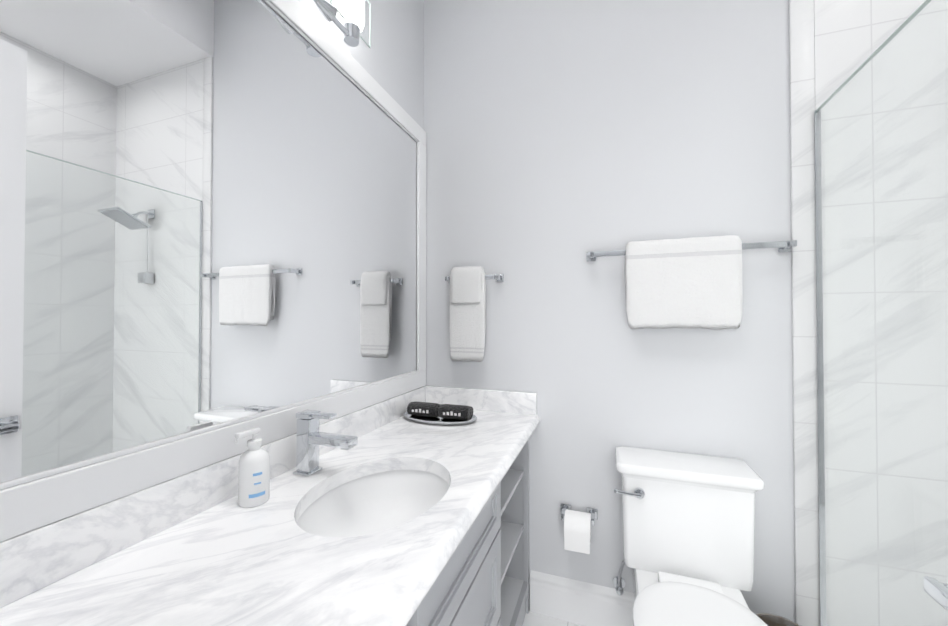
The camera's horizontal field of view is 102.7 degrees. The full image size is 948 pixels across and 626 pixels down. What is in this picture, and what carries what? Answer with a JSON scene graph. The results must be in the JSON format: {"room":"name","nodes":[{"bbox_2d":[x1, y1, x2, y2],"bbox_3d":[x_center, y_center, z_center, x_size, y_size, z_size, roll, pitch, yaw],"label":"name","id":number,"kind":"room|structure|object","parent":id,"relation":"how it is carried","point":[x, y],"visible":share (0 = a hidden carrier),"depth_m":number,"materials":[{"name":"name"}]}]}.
{"room":"bathroom","nodes":[
{"label":"bathroom","id":0,"kind":"room"},
{"bbox_2d":[298,0,423,129],"bbox_3d":[-0.597,-0.365,1.123,0.140,3.350,1.960,0,-1,19],"label":"wall","id":1,"kind":"structure","parent":0,"point":[390,61],"depth_m":1.65,"materials":[{"name":"white paint"}]},
{"bbox_2d":[0,386,423,605],"bbox_3d":[-0.519,0.392,1.087,0.020,0.094,1.675,0,-1,19],"label":"backsplash","id":2,"kind":"structure","parent":1,"relation":"attached to","point":[30,560],"depth_m":0.71,"materials":[{"name":"white stone"}]},
{"bbox_2d":[0,0,425,541],"bbox_3d":[-0.514,-0.283,1.115,0.018,1.254,1.622,0,-1,19],"label":"mirror","id":3,"kind":"object","parent":1,"relation":"attached to","point":[212,228],"visible":1,"depth_m":0.81,"materials":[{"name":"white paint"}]},
{"bbox_2d":[312,0,370,47],"bbox_3d":[-0.545,-0.984,0.874,0.124,0.210,0.971,0,-1,19],"label":"sconce","id":4,"kind":"object","parent":1,"relation":"attached to","point":[349,21],"visible":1,"depth_m":1.20,"materials":[{"name":"silver metal"}]},
{"bbox_2d":[522,609,582,625],"bbox_3d":[0.625,1.354,0.671,2.730,0.100,1.960,0,-1,19],"label":"floor","id":5,"kind":"structure","parent":0,"point":[532,619],"depth_m":1.62,"materials":[{"name":"tile"}]},
{"bbox_2d":[388,422,535,625],"bbox_3d":[-0.270,0.893,0.993,0.548,0.830,1.675,0,-1,19],"label":"bathroom vanity","id":6,"kind":"object","parent":5,"relation":"on","point":[481,578],"depth_m":1.06,"materials":[{"name":"grey paint"}]},
{"bbox_2d":[0,410,535,625],"bbox_3d":[-0.267,0.457,0.998,0.554,0.038,1.675,0,-1,19],"label":"countertop","id":7,"kind":"structure","parent":6,"relation":"on","point":[229,563],"depth_m":0.67,"materials":[{"name":"white stone"}]},
{"bbox_2d":[235,427,269,507],"bbox_3d":[-0.513,0.351,0.875,0.063,0.170,0.078,0,-1,19],"label":"soap dispenser","id":8,"kind":"object","parent":7,"relation":"on","point":[254,476],"visible":1,"depth_m":0.86,"materials":[{"name":"white plastic"}]},
{"bbox_2d":[293,410,357,476],"bbox_3d":[-0.403,0.355,1.033,0.177,0.166,0.054,0,-1,19],"label":"faucet","id":9,"kind":"object","parent":7,"relation":"on","point":[311,438],"visible":1,"depth_m":1.03,"materials":[{"name":"silver metal"}]},
{"bbox_2d":[284,462,455,541],"bbox_3d":[-0.235,0.543,0.950,0.352,0.160,0.461,0,-1,19],"label":"sink","id":10,"kind":"object","parent":7,"relation":"in","point":[381,499],"depth_m":1.10,"materials":[{"name":"white ceramic"}]},
{"bbox_2d":[403,401,476,424],"bbox_3d":[-0.145,0.413,1.606,0.330,0.064,0.196,0,-1,19],"label":"tray","id":11,"kind":"object","parent":7,"relation":"on","point":[435,413],"visible":1,"depth_m":1.57,"materials":[{"name":"silver metal"}]},
{"bbox_2d":[613,446,767,625],"bbox_3d":[0.674,0.926,1.150,0.467,0.767,0.748,0,-1,19],"label":"toilet","id":12,"kind":"object","parent":5,"relation":"on","point":[688,528],"visible":0.96,"depth_m":1.31,"materials":[{"name":"white ceramic"}]},
{"bbox_2d":[755,613,799,625],"bbox_3d":[0.975,1.159,1.186,0.190,0.304,0.190,0,-1,19],"label":"trash bin","id":13,"kind":"object","parent":5,"relation":"on","point":[768,619],"visible":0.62,"depth_m":1.27,"materials":[{"name":"brown metal"}]},
{"bbox_2d":[424,0,794,622],"bbox_3d":[0.993,-0.360,1.527,2.590,3.350,0.140,0,-1,19],"label":"wall","id":14,"kind":"structure","parent":0,"point":[563,137],"depth_m":1.60,"materials":[{"name":"white paint"}]},
{"bbox_2d":[445,266,503,361],"bbox_3d":[-0.007,0.000,1.755,0.276,0.439,0.086,0,-1,19],"label":"towel rail","id":15,"kind":"object","parent":14,"relation":"attached to","point":[467,311],"visible":1,"depth_m":1.73,"materials":[{"name":"white fabric"}]},
{"bbox_2d":[450,266,485,361],"bbox_3d":[-0.029,0.000,1.748,0.176,0.439,0.057,0,-1,19],"label":"towel","id":16,"kind":"object","parent":15,"relation":"hanging from","point":[467,283],"depth_m":1.73,"materials":[{"name":"white fabric"}]},
{"bbox_2d":[424,386,535,413],"bbox_3d":[0.022,0.400,1.774,0.544,0.094,0.020,0,-1,19],"label":"backsplash","id":17,"kind":"structure","parent":14,"relation":"attached to","point":[515,402],"depth_m":1.75,"materials":[{"name":"white stone"}]},
{"bbox_2d":[561,503,597,553],"bbox_3d":[0.431,0.888,1.573,0.154,0.130,0.116,0,-1,19],"label":"toilet paper holder","id":18,"kind":"object","parent":14,"relation":"attached to","point":[577,531],"visible":1,"depth_m":1.53,"materials":[{"name":"white paper"}]},
{"bbox_2d":[530,570,634,625],"bbox_3d":[0.705,1.229,1.526,0.964,0.172,0.018,0,-1,19],"label":"baseboard","id":19,"kind":"structure","parent":14,"relation":"attached to","point":[573,601],"depth_m":1.61,"materials":[{"name":"white paint"}]},
{"bbox_2d":[586,235,796,329],"bbox_3d":[0.808,-0.115,1.467,0.720,0.350,0.091,0,-1,19],"label":"towel rail","id":20,"kind":"object","parent":14,"relation":"attached to","point":[690,283],"visible":1,"depth_m":1.43,"materials":[{"name":"white fabric"}]},
{"bbox_2d":[625,235,742,329],"bbox_3d":[0.793,-0.115,1.455,0.399,0.350,0.058,0,-1,19],"label":"towel","id":21,"kind":"object","parent":20,"relation":"hanging from","point":[694,282],"depth_m":1.43,"materials":[{"name":"white fabric"}]},
{"bbox_2d":[789,0,819,625],"bbox_3d":[1.195,-0.162,1.373,0.072,2.950,0.013,0,-1,19],"label":"wall tile strip","id":22,"kind":"object","parent":14,"relation":"attached to","point":[803,254],"visible":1,"depth_m":1.37,"materials":[{"name":"white tile"}]},
{"bbox_2d":[814,0,947,625],"bbox_3d":[1.643,-0.164,1.215,0.878,2.950,0.012,0,-1,19],"label":"wall tile","id":23,"kind":"structure","parent":14,"relation":"attached to","point":[851,37],"depth_m":1.29,"materials":[{"name":"white tile"}]},
{"bbox_3d":[1.015,-0.384,-0.410,0.980,3.350,0.140,0,-1,19],"label":"wall","id":24,"kind":"structure","parent":0,"visible":0},
{"bbox_2d":[924,576,947,610],"bbox_3d":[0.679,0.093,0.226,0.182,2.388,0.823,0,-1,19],"label":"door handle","id":25,"kind":"object","parent":24,"relation":"in","point":[936,590],"depth_m":0.58,"materials":[{"name":"stone"}]},
{"bbox_3d":[0.959,1.258,0.554,0.100,0.090,1.655,0,-1,19],"label":"sill","id":26,"kind":"structure","parent":0,"visible":0},
{"bbox_2d":[814,0,947,625],"bbox_3d":[1.060,0.241,0.868,0.016,1.950,1.016,0,-1,19],"label":"glass wall","id":27,"kind":"structure","parent":26,"relation":"on","point":[822,467],"depth_m":1.14,"materials":[{"name":"grey"}]}
]}

